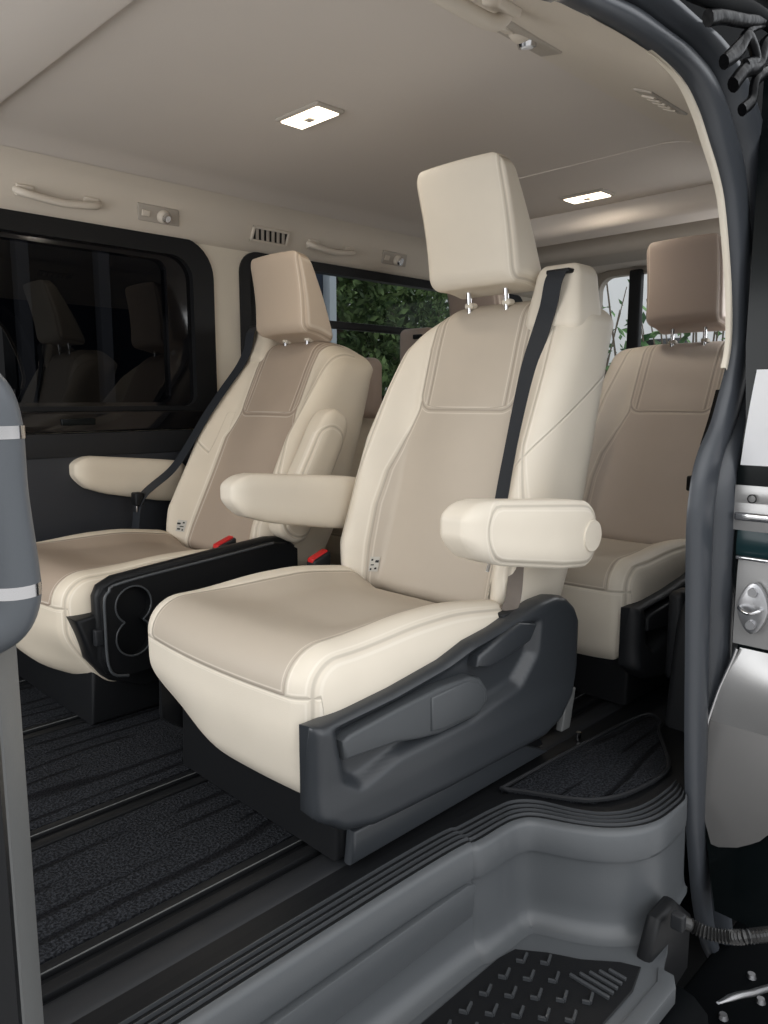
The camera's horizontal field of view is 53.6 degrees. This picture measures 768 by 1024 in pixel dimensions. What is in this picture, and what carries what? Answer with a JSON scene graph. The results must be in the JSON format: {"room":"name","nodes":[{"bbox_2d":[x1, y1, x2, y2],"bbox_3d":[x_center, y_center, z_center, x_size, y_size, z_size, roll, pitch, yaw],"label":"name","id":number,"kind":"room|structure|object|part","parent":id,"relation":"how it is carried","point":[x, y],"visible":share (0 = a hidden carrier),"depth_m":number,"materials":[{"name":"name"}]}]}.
{"room":"vehicle interior","nodes":[
{"label":"vehicle interior","id":0,"kind":"room"},
{"bbox_2d":[0,645,43,1023],"bbox_3d":[-0.460,-0.025,0.640,0.250,1.498,0.170,-8,12,-44],"label":"pillar","id":1,"kind":"structure","parent":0,"point":[11,732],"depth_m":0.72,"materials":[{"name":"grey plastic"}]},
{"bbox_2d":[0,742,21,1023],"bbox_3d":[-0.368,0.448,0.655,0.103,0.558,0.035,-8,12,-44],"label":"trim","id":2,"kind":"structure","parent":1,"relation":"attached to","point":[10,1001],"depth_m":0.66,"materials":[{"name":"black plastic"}]},
{"bbox_2d":[0,374,41,653],"bbox_3d":[-0.350,-0.001,0.652,0.095,0.267,0.053,-2,9,-13],"label":"handle","id":3,"kind":"object","parent":1,"relation":"attached to","point":[20,576],"visible":1,"depth_m":0.65,"materials":[{"name":"grey plastic"}]},
{"bbox_2d":[0,0,132,102],"bbox_3d":[-1.248,-0.846,0.944,1.731,0.040,1.400,-8,12,-44],"label":"trim","id":4,"kind":"structure","parent":1,"relation":"attached to","point":[34,34],"depth_m":1.46,"materials":[{"name":"beige fabric"}]},
{"bbox_2d":[35,243,531,476],"bbox_3d":[-0.681,-0.305,2.823,5.050,1.420,0.065,-8,12,-44],"label":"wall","id":5,"kind":"structure","parent":0,"point":[225,262],"depth_m":2.82,"materials":[{"name":"beige plastic"}]},
{"bbox_2d":[12,183,101,209],"bbox_3d":[-0.977,-0.944,2.292,0.270,0.050,0.048,-8,12,-44],"label":"handle","id":6,"kind":"object","parent":5,"relation":"attached to","point":[21,190],"visible":1,"depth_m":2.26,"materials":[{"name":"beige plastic"}]},
{"bbox_3d":[-1.056,-0.942,2.229,0.050,0.035,0.025,-8,12,-44],"label":"handle","id":7,"kind":"part","parent":6,"relation":"part of","materials":[{"name":"beige plastic"}]},
{"bbox_3d":[-0.914,-0.963,2.369,0.050,0.035,0.025,-8,12,-44],"label":"handle","id":8,"kind":"part","parent":6,"relation":"part of","materials":[{"name":"beige plastic"}]},
{"bbox_2d":[61,418,95,425],"bbox_3d":[-0.972,-0.287,2.419,0.110,0.022,0.006,-8,12,-44],"label":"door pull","id":9,"kind":"object","parent":5,"relation":"attached to","point":[76,421],"visible":1,"depth_m":2.42,"materials":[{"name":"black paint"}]},
{"bbox_2d":[0,208,216,411],"bbox_3d":[-1.400,-0.552,2.031,2.175,0.624,0.044,-8,12,-44],"label":"window","id":10,"kind":"structure","parent":5,"relation":"in","point":[94,317],"depth_m":2.51,"materials":[{"name":"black glass"}]},
{"bbox_2d":[26,429,193,541],"bbox_3d":[-1.490,0.172,2.003,2.660,0.715,0.034,-8,12,-44],"label":"door panel","id":11,"kind":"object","parent":5,"relation":"attached to","point":[60,507],"depth_m":2.45,"materials":[{"name":"grey plastic"}]},
{"bbox_2d":[25,430,195,458],"bbox_3d":[-1.497,-0.139,1.921,2.600,0.075,0.006,-8,12,-44],"label":"trim","id":12,"kind":"structure","parent":5,"relation":"attached to","point":[38,446],"depth_m":2.49,"materials":[{"name":"black plastic"}]},
{"bbox_2d":[21,410,204,433],"bbox_3d":[-1.518,-0.212,1.912,2.572,0.067,0.042,-8,12,-44],"label":"trim","id":13,"kind":"structure","parent":5,"relation":"attached to","point":[34,422],"depth_m":2.50,"materials":[{"name":"black plastic"}]},
{"bbox_2d":[137,202,178,226],"bbox_3d":[-0.747,-0.987,2.528,0.162,0.055,0.052,-8,12,-44],"label":"light","id":14,"kind":"object","parent":5,"relation":"attached to","point":[146,212],"visible":1,"depth_m":2.52,"materials":[{"name":"beige plastic"}]},
{"bbox_2d":[141,209,149,216],"bbox_3d":[-0.782,-0.982,2.495,0.027,0.020,0.014,-8,12,-44],"label":"switch","id":15,"kind":"object","parent":14,"relation":"attached to","point":[144,212],"depth_m":2.49,"materials":[{"name":"beige plastic"}]},
{"bbox_2d":[0,145,533,297],"bbox_3d":[-0.624,-1.019,2.661,5.050,0.150,0.185,-8,12,-44],"label":"trim","id":16,"kind":"structure","parent":5,"relation":"attached to","point":[210,218],"depth_m":2.61,"materials":[{"name":"beige plastic"}]},
{"bbox_2d":[249,225,290,247],"bbox_3d":[-0.427,-1.034,2.852,0.170,0.057,0.036,-8,12,-44],"label":"air vent","id":17,"kind":"object","parent":5,"relation":"attached to","point":[259,234],"visible":1,"depth_m":2.85,"materials":[{"name":"beige"}]},
{"bbox_2d":[306,239,355,255],"bbox_3d":[-0.206,-1.056,3.055,0.260,0.050,0.048,-8,12,-44],"label":"handle","id":18,"kind":"object","parent":5,"relation":"attached to","point":[311,244],"visible":1,"depth_m":3.02,"materials":[{"name":"beige plastic"}]},
{"bbox_3d":[-0.281,-1.055,2.995,0.050,0.035,0.025,-8,12,-44],"label":"handle","id":19,"kind":"part","parent":18,"relation":"part of","materials":[{"name":"beige plastic"}]},
{"bbox_3d":[-0.147,-1.075,3.128,0.050,0.035,0.025,-8,12,-44],"label":"handle","id":20,"kind":"part","parent":18,"relation":"part of","materials":[{"name":"beige plastic"}]},
{"bbox_2d":[239,252,522,400],"bbox_3d":[0.093,-0.781,3.507,1.820,0.582,0.044,-8,12,-44],"label":"window","id":21,"kind":"structure","parent":5,"relation":"in","point":[368,312],"depth_m":3.36,"materials":[{"name":"clear glass"}]},
{"bbox_2d":[381,250,406,266],"bbox_3d":[0.049,-1.103,3.315,0.162,0.055,0.052,-8,12,-44],"label":"light","id":22,"kind":"object","parent":5,"relation":"attached to","point":[388,257],"visible":1,"depth_m":3.31,"materials":[{"name":"beige plastic"}]},
{"bbox_2d":[530,183,718,247],"bbox_3d":[0.788,-1.132,2.967,0.180,0.105,1.370,-8,12,-44],"label":"trim","id":23,"kind":"structure","parent":5,"relation":"attached to","point":[698,203],"depth_m":2.77,"materials":[{"name":"beige plastic"}]},
{"bbox_2d":[537,218,720,269],"bbox_3d":[1.107,-1.171,3.283,0.300,0.120,1.370,-8,12,-44],"label":"trim","id":24,"kind":"structure","parent":5,"relation":"attached to","point":[630,246],"depth_m":3.25,"materials":[{"name":"beige plastic"}]},
{"bbox_2d":[18,675,687,1023],"bbox_3d":[-0.070,0.508,2.289,5.000,0.028,2.003,-8,12,-44],"label":"floor","id":25,"kind":"structure","parent":0,"point":[654,701],"depth_m":1.50,"materials":[{"name":"black plastic"}]},
{"bbox_2d":[19,679,31,687],"bbox_3d":[-0.803,0.464,2.452,4.200,0.015,0.064,-8,12,-44],"label":"rail","id":26,"kind":"object","parent":25,"relation":"on","point":[22,682],"visible":0.02,"depth_m":2.19,"materials":[{"name":"black metal"}]},
{"bbox_2d":[19,685,73,728],"bbox_3d":[-0.641,0.477,2.362,4.100,0.011,0.288,-8,12,-44],"label":"floor mat","id":27,"kind":"object","parent":25,"relation":"on","point":[37,707],"visible":0.02,"depth_m":2.02,"materials":[{"name":"grey carpet"}]},
{"bbox_2d":[22,714,85,740],"bbox_3d":[-0.548,0.501,2.200,4.200,0.015,0.064,-8,12,-44],"label":"rail","id":28,"kind":"object","parent":25,"relation":"on","point":[51,726],"visible":0.02,"depth_m":1.91,"materials":[{"name":"black metal"}]},
{"bbox_2d":[23,704,190,830],"bbox_3d":[-0.342,0.521,2.067,4.100,0.011,0.408,-8,12,-44],"label":"floor mat","id":29,"kind":"object","parent":25,"relation":"on","point":[72,770],"visible":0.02,"depth_m":1.72,"materials":[{"name":"grey carpet"}]},
{"bbox_2d":[30,770,208,851],"bbox_3d":[-0.206,0.551,1.862,4.200,0.015,0.064,-8,12,-44],"label":"rail","id":30,"kind":"object","parent":25,"relation":"on","point":[59,830],"visible":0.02,"depth_m":1.52,"materials":[{"name":"black metal"}]},
{"bbox_2d":[31,781,293,964],"bbox_3d":[-0.572,0.642,1.244,2.600,0.011,0.293,-8,12,-44],"label":"floor mat","id":31,"kind":"object","parent":25,"relation":"on","point":[88,883],"visible":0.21,"depth_m":1.36,"materials":[{"name":"grey carpet"}]},
{"bbox_2d":[16,250,372,724],"bbox_3d":[-0.582,-0.168,2.326,1.115,1.270,0.792,-8,12,-44],"label":"seat","id":32,"kind":"object","parent":25,"relation":"on","point":[294,399],"visible":0.78,"depth_m":2.32,"materials":[{"name":"beige leather"}]},
{"bbox_2d":[16,529,208,680],"bbox_3d":[-0.746,0.241,2.199,0.622,0.312,0.581,-8,12,-44],"label":"seat cushion","id":33,"kind":"object","parent":32,"relation":"on","point":[71,566],"depth_m":1.95,"materials":[{"name":"beige leather"}]},
{"bbox_3d":[-0.850,-0.110,2.563,0.407,0.173,0.085,-8,12,-44],"label":"armrest","id":34,"kind":"part","parent":32,"relation":"part of","materials":[{"name":"beige leather"}]},
{"bbox_3d":[-0.818,-0.011,2.502,0.007,0.023,0.024,-8,12,-44],"label":"tongue plate","id":35,"kind":"part","parent":32,"relation":"part of","materials":[{"name":"silver metal"}]},
{"bbox_3d":[-0.366,-0.202,2.511,0.543,0.722,0.587,-8,12,-44],"label":"backrest","id":36,"kind":"part","parent":32,"relation":"part of","materials":[{"name":"beige leather"}]},
{"bbox_3d":[-0.218,-0.108,2.197,0.258,0.378,0.085,-8,12,-44],"label":"armrest","id":37,"kind":"part","parent":32,"relation":"part of","materials":[{"name":"beige leather"}]},
{"bbox_2d":[40,692,601,1003],"bbox_3d":[0.053,0.589,1.606,4.200,0.015,0.064,-8,12,-44],"label":"rail","id":38,"kind":"object","parent":25,"relation":"on","point":[79,964],"visible":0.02,"depth_m":1.21,"materials":[{"name":"black metal"}]},
{"bbox_2d":[43,679,669,1023],"bbox_3d":[0.100,0.611,1.562,4.200,0.037,0.074,-8,12,-44],"label":"strip","id":39,"kind":"object","parent":25,"relation":"on","point":[91,995],"visible":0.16,"depth_m":1.18,"materials":[{"name":"black plastic"}]},
{"bbox_2d":[148,152,613,864],"bbox_3d":[0.029,-0.122,1.718,1.010,1.356,0.792,-8,12,-44],"label":"seat","id":40,"kind":"object","parent":25,"relation":"on","point":[350,705],"visible":1,"depth_m":1.66,"materials":[{"name":"beige leather"}]},
{"bbox_3d":[-0.220,-0.025,1.986,0.452,0.174,0.085,-8,12,-44],"label":"armrest","id":41,"kind":"part","parent":40,"relation":"part of","materials":[{"name":"beige leather"}]},
{"bbox_2d":[148,565,501,792],"bbox_3d":[-0.119,0.321,1.656,0.622,0.312,0.581,-8,12,-44],"label":"seat cushion","id":42,"kind":"object","parent":40,"relation":"on","point":[247,665],"depth_m":1.44,"materials":[{"name":"beige leather"}]},
{"bbox_3d":[0.060,0.376,1.402,0.391,0.093,0.032,-8,12,-44],"label":"recline lever","id":43,"kind":"part","parent":40,"relation":"part of","materials":[{"name":"grey plastic"}]},
{"bbox_3d":[0.217,-0.549,1.944,0.024,0.101,0.012,-8,12,-44],"label":"headrest post","id":44,"kind":"part","parent":40,"relation":"part of","materials":[{"name":"silver metal"}]},
{"bbox_3d":[0.217,-0.149,1.932,0.440,0.752,0.587,-8,12,-44],"label":"backrest","id":45,"kind":"part","parent":40,"relation":"part of","materials":[{"name":"beige leather"}]},
{"bbox_3d":[0.245,0.269,1.573,0.208,0.073,0.038,-8,12,-44],"label":"folding lever","id":46,"kind":"part","parent":40,"relation":"part of","materials":[{"name":"grey plastic"}]},
{"bbox_3d":[0.299,-0.537,1.863,0.024,0.101,0.012,-8,12,-44],"label":"headrest post","id":47,"kind":"part","parent":40,"relation":"part of","materials":[{"name":"silver metal"}]},
{"bbox_3d":[0.277,0.048,1.494,0.452,0.174,0.085,-8,12,-44],"label":"armrest","id":48,"kind":"part","parent":40,"relation":"part of","materials":[{"name":"beige leather"}]},
{"bbox_2d":[95,775,686,1023],"bbox_3d":[-0.294,0.823,0.819,2.560,0.242,0.421,-8,12,-44],"label":"step","id":49,"kind":"structure","parent":25,"relation":"attached to","point":[513,908],"depth_m":1.35,"materials":[{"name":"grey plastic"}]},
{"bbox_3d":[-0.554,0.832,0.719,2.050,0.084,0.022,-8,12,-44],"label":"riser panel","id":50,"kind":"part","parent":49,"relation":"part of","materials":[{"name":"grey plastic"}]},
{"bbox_3d":[-0.276,0.962,0.588,2.235,0.036,0.045,-8,12,-44],"label":"step edge trim","id":51,"kind":"part","parent":49,"relation":"part of","materials":[{"name":"grey plastic"}]},
{"bbox_2d":[637,896,690,984],"bbox_3d":[0.543,0.849,1.474,0.185,0.210,0.030,-8,12,-44],"label":"flap","id":52,"kind":"object","parent":49,"relation":"attached to","point":[657,933],"visible":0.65,"depth_m":1.44,"materials":[{"name":"black plastic"}]},
{"bbox_2d":[325,294,503,564],"bbox_3d":[0.195,-0.323,3.079,1.010,1.356,0.770,-8,12,-44],"label":"seat","id":53,"kind":"object","parent":25,"relation":"on","point":[408,337],"visible":0.07,"depth_m":3.24,"materials":[{"name":"beige leather"}]},
{"bbox_2d":[325,528,342,564],"bbox_3d":[0.060,0.123,3.003,0.622,0.312,0.581,-8,12,-44],"label":"seat cushion","id":54,"kind":"object","parent":53,"relation":"on","point":[333,544],"depth_m":2.81,"materials":[{"name":"beige leather"}]},
{"bbox_3d":[-0.058,-0.534,3.282,0.100,0.260,0.085,-8,12,-44],"label":"folded armrest","id":55,"kind":"part","parent":53,"relation":"part of","materials":[{"name":"brown leather"}]},
{"bbox_2d":[575,731,581,740],"bbox_3d":[0.474,0.546,1.853,0.016,0.020,0.016,-8,12,-44],"label":"bolt","id":56,"kind":"object","parent":25,"relation":"on","point":[578,733],"visible":1,"depth_m":1.85,"materials":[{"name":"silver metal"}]},
{"bbox_2d":[499,713,670,803],"bbox_3d":[0.531,0.567,1.734,0.592,0.016,0.222,-8,12,-44],"label":"floor mat","id":57,"kind":"object","parent":25,"relation":"on","point":[630,756],"visible":1,"depth_m":1.69,"materials":[{"name":"grey carpet"}]},
{"bbox_2d":[561,233,724,704],"bbox_3d":[0.778,-0.233,2.481,1.099,1.352,0.711,-8,12,-44],"label":"seat","id":58,"kind":"object","parent":25,"relation":"on","point":[657,404],"visible":0.38,"depth_m":2.56,"materials":[{"name":"beige leather"}]},
{"bbox_2d":[561,538,685,659],"bbox_3d":[0.627,0.218,2.359,0.622,0.312,0.581,-8,12,-44],"label":"seat cushion","id":59,"kind":"object","parent":58,"relation":"on","point":[621,575],"depth_m":2.02,"materials":[{"name":"beige leather"}]},
{"bbox_3d":[0.996,-0.231,2.670,0.527,0.728,0.584,-8,12,-44],"label":"backrest","id":60,"kind":"part","parent":58,"relation":"part of","materials":[{"name":"beige leather"}]},
{"bbox_3d":[0.806,0.273,2.105,0.391,0.093,0.032,-8,12,-44],"label":"recline lever","id":61,"kind":"part","parent":58,"relation":"part of","materials":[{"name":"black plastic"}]},
{"bbox_3d":[1.033,-0.631,2.721,0.016,0.101,0.012,-8,12,-44],"label":"headrest post","id":62,"kind":"part","parent":58,"relation":"part of","materials":[{"name":"silver metal"}]},
{"bbox_3d":[1.115,-0.619,2.640,0.016,0.101,0.012,-8,12,-44],"label":"headrest post","id":63,"kind":"part","parent":58,"relation":"part of","materials":[{"name":"silver metal"}]},
{"bbox_2d":[0,0,712,274],"bbox_3d":[0.539,-1.111,2.711,3.315,0.022,1.400,-8,12,-44],"label":"ceiling","id":64,"kind":"structure","parent":0,"point":[190,93],"depth_m":1.88,"materials":[{"name":"grey fabric"}]},
{"bbox_2d":[275,101,343,129],"bbox_3d":[-0.189,-1.001,1.925,0.170,0.019,0.092,8,12,44],"label":"recessed light","id":65,"kind":"object","parent":64,"relation":"in","point":[316,112],"visible":1,"depth_m":1.90,"materials":[{"name":"beige plastic"}]},
{"bbox_2d":[304,117,314,122],"bbox_3d":[-0.189,-0.994,1.925,0.024,0.006,0.020,8,12,44],"label":"switch","id":66,"kind":"object","parent":65,"relation":"attached to","point":[306,119],"depth_m":1.92,"materials":[{"name":"beige plastic"}]},
{"bbox_2d":[560,188,614,203],"bbox_3d":[0.718,-1.113,2.684,0.170,0.019,0.092,8,12,44],"label":"recessed light","id":67,"kind":"object","parent":64,"relation":"in","point":[591,195],"visible":1,"depth_m":2.66,"materials":[{"name":"beige plastic"}]},
{"bbox_2d":[519,141,690,178],"bbox_3d":[0.557,-1.059,2.361,0.004,0.026,0.866,-8,12,-44],"label":"trim","id":68,"kind":"structure","parent":64,"relation":"attached to","point":[670,141],"depth_m":2.25,"materials":[{"name":"beige plastic"}]},
{"bbox_2d":[597,266,646,308],"bbox_3d":[1.715,-0.560,3.938,0.050,1.600,2.000,-8,12,-44],"label":"wall","id":69,"kind":"structure","parent":0,"point":[604,278],"depth_m":4.26,"materials":[{"name":"beige plastic"}]},
{"bbox_2d":[626,269,643,348],"bbox_3d":[1.683,-0.915,3.875,0.050,0.720,1.370,-8,12,-44],"label":"pillar","id":70,"kind":"structure","parent":69,"relation":"in","point":[636,277],"depth_m":4.14,"materials":[{"name":"black plastic"}]},
{"bbox_2d":[665,601,684,731],"bbox_3d":[1.534,0.041,2.601,2.200,0.800,0.140,-8,12,-44],"label":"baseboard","id":71,"kind":"structure","parent":69,"relation":"attached to","point":[674,715],"depth_m":1.92,"materials":[{"name":"black plastic"}]},
{"bbox_2d":[665,587,684,677],"bbox_3d":[0.771,0.317,1.984,0.080,0.235,0.040,-8,12,-44],"label":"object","id":72,"kind":"object","parent":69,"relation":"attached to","point":[676,597],"visible":0.47,"depth_m":1.95,"materials":[{"name":"black plastic"}]},
{"bbox_2d":[680,0,767,925],"bbox_3d":[1.056,-0.348,1.883,2.200,3.020,0.010,-8,12,-44],"label":"wall","id":73,"kind":"structure","parent":0,"point":[730,35],"depth_m":1.38,"materials":[{"name":"black metal"}]},
{"bbox_2d":[659,985,707,1023],"bbox_3d":[0.145,1.109,1.067,1.070,0.375,0.180,-8,12,-44],"label":"trim","id":74,"kind":"structure","parent":73,"relation":"attached to","point":[686,1009],"depth_m":1.35,"materials":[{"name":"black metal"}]},
{"bbox_2d":[677,827,706,988],"bbox_3d":[1.442,0.828,2.524,2.600,0.665,0.010,-8,12,-44],"label":"trim","id":75,"kind":"structure","parent":73,"relation":"attached to","point":[697,957],"depth_m":1.84,"materials":[{"name":"black plastic"}]},
{"bbox_3d":[1.380,-0.047,2.267,2.968,2.128,0.004,-8,12,-44],"label":"wall","id":76,"kind":"structure","parent":0,"visible":0},
{"bbox_2d":[428,0,521,31],"bbox_3d":[0.111,-0.812,1.180,0.298,0.058,0.047,-8,12,-44],"label":"handle","id":77,"kind":"object","parent":76,"relation":"attached to","point":[505,11],"visible":1,"depth_m":1.23,"materials":[{"name":"beige plastic"}]},
{"bbox_3d":[0.195,-0.838,1.259,0.060,0.030,0.044,-8,12,-44],"label":"handle","id":78,"kind":"part","parent":77,"relation":"part of","materials":[{"name":"beige plastic"}]},
{"bbox_2d":[498,21,561,56],"bbox_3d":[0.261,-0.900,1.441,0.228,0.031,0.064,-8,12,-44],"label":"light","id":79,"kind":"object","parent":76,"relation":"attached to","point":[525,40],"visible":0.71,"depth_m":1.44,"materials":[{"name":"beige plastic"}]},
{"bbox_2d":[500,27,513,33],"bbox_3d":[0.225,-0.893,1.408,0.027,0.011,0.020,-8,12,-44],"label":"switch","id":80,"kind":"object","parent":79,"relation":"attached to","point":[507,30],"depth_m":1.40,"materials":[{"name":"beige plastic"}]},
{"bbox_2d":[470,0,701,146],"bbox_3d":[0.526,-0.842,1.524,5.050,0.165,0.347,-8,12,-44],"label":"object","id":81,"kind":"structure","parent":76,"relation":"attached to","point":[593,52],"depth_m":1.42,"materials":[{"name":"beige"}]},
{"bbox_2d":[543,0,762,957],"bbox_3d":[-0.116,0.294,0.769,2.852,2.031,0.045,-8,12,-44],"label":"seal","id":82,"kind":"object","parent":76,"relation":"attached to","point":[669,28],"visible":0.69,"depth_m":1.49,"materials":[{"name":"grey rubber"}]},
{"bbox_2d":[633,88,687,114],"bbox_3d":[0.612,-0.906,1.678,0.180,0.026,0.045,-8,12,-44],"label":"air vent","id":83,"kind":"object","parent":76,"relation":"attached to","point":[650,96],"visible":0.94,"depth_m":1.65,"materials":[{"name":"beige plastic"}]},
{"bbox_2d":[646,50,732,369],"bbox_3d":[0.555,-0.504,1.360,0.404,0.489,0.010,-8,12,-44],"label":"trim","id":84,"kind":"structure","parent":76,"relation":"attached to","point":[690,101],"depth_m":1.42,"materials":[{"name":"beige plastic"}]},
{"bbox_2d":[684,922,767,1023],"bbox_3d":[0.917,0.870,1.694,0.912,0.375,0.295,-8,12,-44],"label":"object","id":85,"kind":"object","parent":76,"relation":"attached to","point":[731,986],"visible":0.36,"depth_m":1.68,"materials":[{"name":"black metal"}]},
{"bbox_2d":[670,910,767,945],"bbox_3d":[0.638,0.767,1.391,0.221,0.057,0.064,1,8,9],"label":"tube","id":86,"kind":"object","parent":85,"relation":"attached to","point":[680,922],"visible":1,"depth_m":1.39,"materials":[{"name":"black rubber"}]},
{"bbox_2d":[705,79,767,927],"bbox_3d":[0.765,0.024,1.499,0.146,1.700,0.210,-8,12,-44],"label":"door","id":87,"kind":"structure","parent":76,"relation":"in","point":[736,796],"depth_m":1.53,"materials":[{"name":"black paint"}]},
{"bbox_2d":[686,0,767,116],"bbox_3d":[0.535,-0.710,1.151,0.347,0.189,0.019,-8,12,-44],"label":"cables","id":88,"kind":"object","parent":87,"relation":"attached to","point":[751,16],"depth_m":1.16,"materials":[{"name":"black plastic"}]},
{"bbox_3d":[0.535,-0.753,1.145,0.347,0.086,0.019,-8,12,-44],"label":"guide rail","id":89,"kind":"part","parent":88,"relation":"part of","materials":[{"name":"black rubber"}]},
{"bbox_3d":[0.548,-0.753,1.158,0.264,0.105,0.016,-8,12,-44],"label":"hinge arm","id":90,"kind":"part","parent":88,"relation":"part of","materials":[{"name":"black plastic"}]},
{"bbox_3d":[0.744,0.584,1.553,0.020,0.275,0.199,-8,12,-44],"label":"panel","id":91,"kind":"part","parent":87,"relation":"part of","materials":[{"name":"grey paint"}]},
{"bbox_3d":[0.744,0.365,1.513,0.030,0.170,0.189,-8,12,-44],"label":"panel","id":92,"kind":"part","parent":87,"relation":"part of","materials":[{"name":"grey paint"}]},
{"bbox_3d":[0.765,0.185,1.484,0.004,0.181,0.155,-8,12,-44],"label":"striker panel","id":93,"kind":"part","parent":87,"relation":"part of","materials":[{"name":"grey paint"}]},
{"bbox_3d":[0.760,0.016,1.464,0.004,0.055,0.170,-8,12,-44],"label":"latch plate","id":94,"kind":"part","parent":87,"relation":"part of","materials":[{"name":"grey paint"}]},
{"bbox_3d":[0.760,-0.028,1.458,0.003,0.035,0.170,-8,12,-44],"label":"latch plate","id":95,"kind":"part","parent":87,"relation":"part of","materials":[{"name":"grey paint"}]},
{"bbox_3d":[0.760,0.097,1.466,0.015,0.008,0.156,-8,12,-44],"label":"bright trim","id":96,"kind":"part","parent":87,"relation":"part of","materials":[{"name":"silver metal"}]},
{"bbox_3d":[0.760,-0.176,1.431,0.012,0.185,0.164,-8,12,-44],"label":"panel","id":97,"kind":"part","parent":87,"relation":"part of","materials":[{"name":"white"}]},
{"label":"outside","id":98,"kind":"structure","parent":0,"visible":0},
{"bbox_3d":[0.000,1.514,0.223,60.000,0.020,60.000,-8,12,-44],"label":"ground","id":99,"kind":"structure","parent":98,"visible":0},
{"bbox_2d":[603,287,626,376],"bbox_3d":[2.054,-1.173,8.484,1.587,2.898,1.745,5,10,28],"label":"bush","id":100,"kind":"object","parent":99,"relation":"on","point":[621,332],"visible":0.05,"depth_m":8.25,"materials":[{"name":"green plant"}]},
{"bbox_2d":[603,274,724,364],"bbox_3d":[4.197,-2.118,9.362,0.330,4.500,7.600,-8,12,-44],"label":"building","id":101,"kind":"structure","parent":99,"relation":"on","point":[616,286],"depth_m":10.11,"materials":[{"name":"white"}]},
{"bbox_2d":[605,279,724,374],"bbox_3d":[2.463,-0.797,6.150,1.834,2.834,1.765,-2,9,-16],"label":"bush","id":102,"kind":"object","parent":99,"relation":"on","point":[646,337],"visible":0.03,"depth_m":5.93,"materials":[{"name":"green plant"}]}
]}

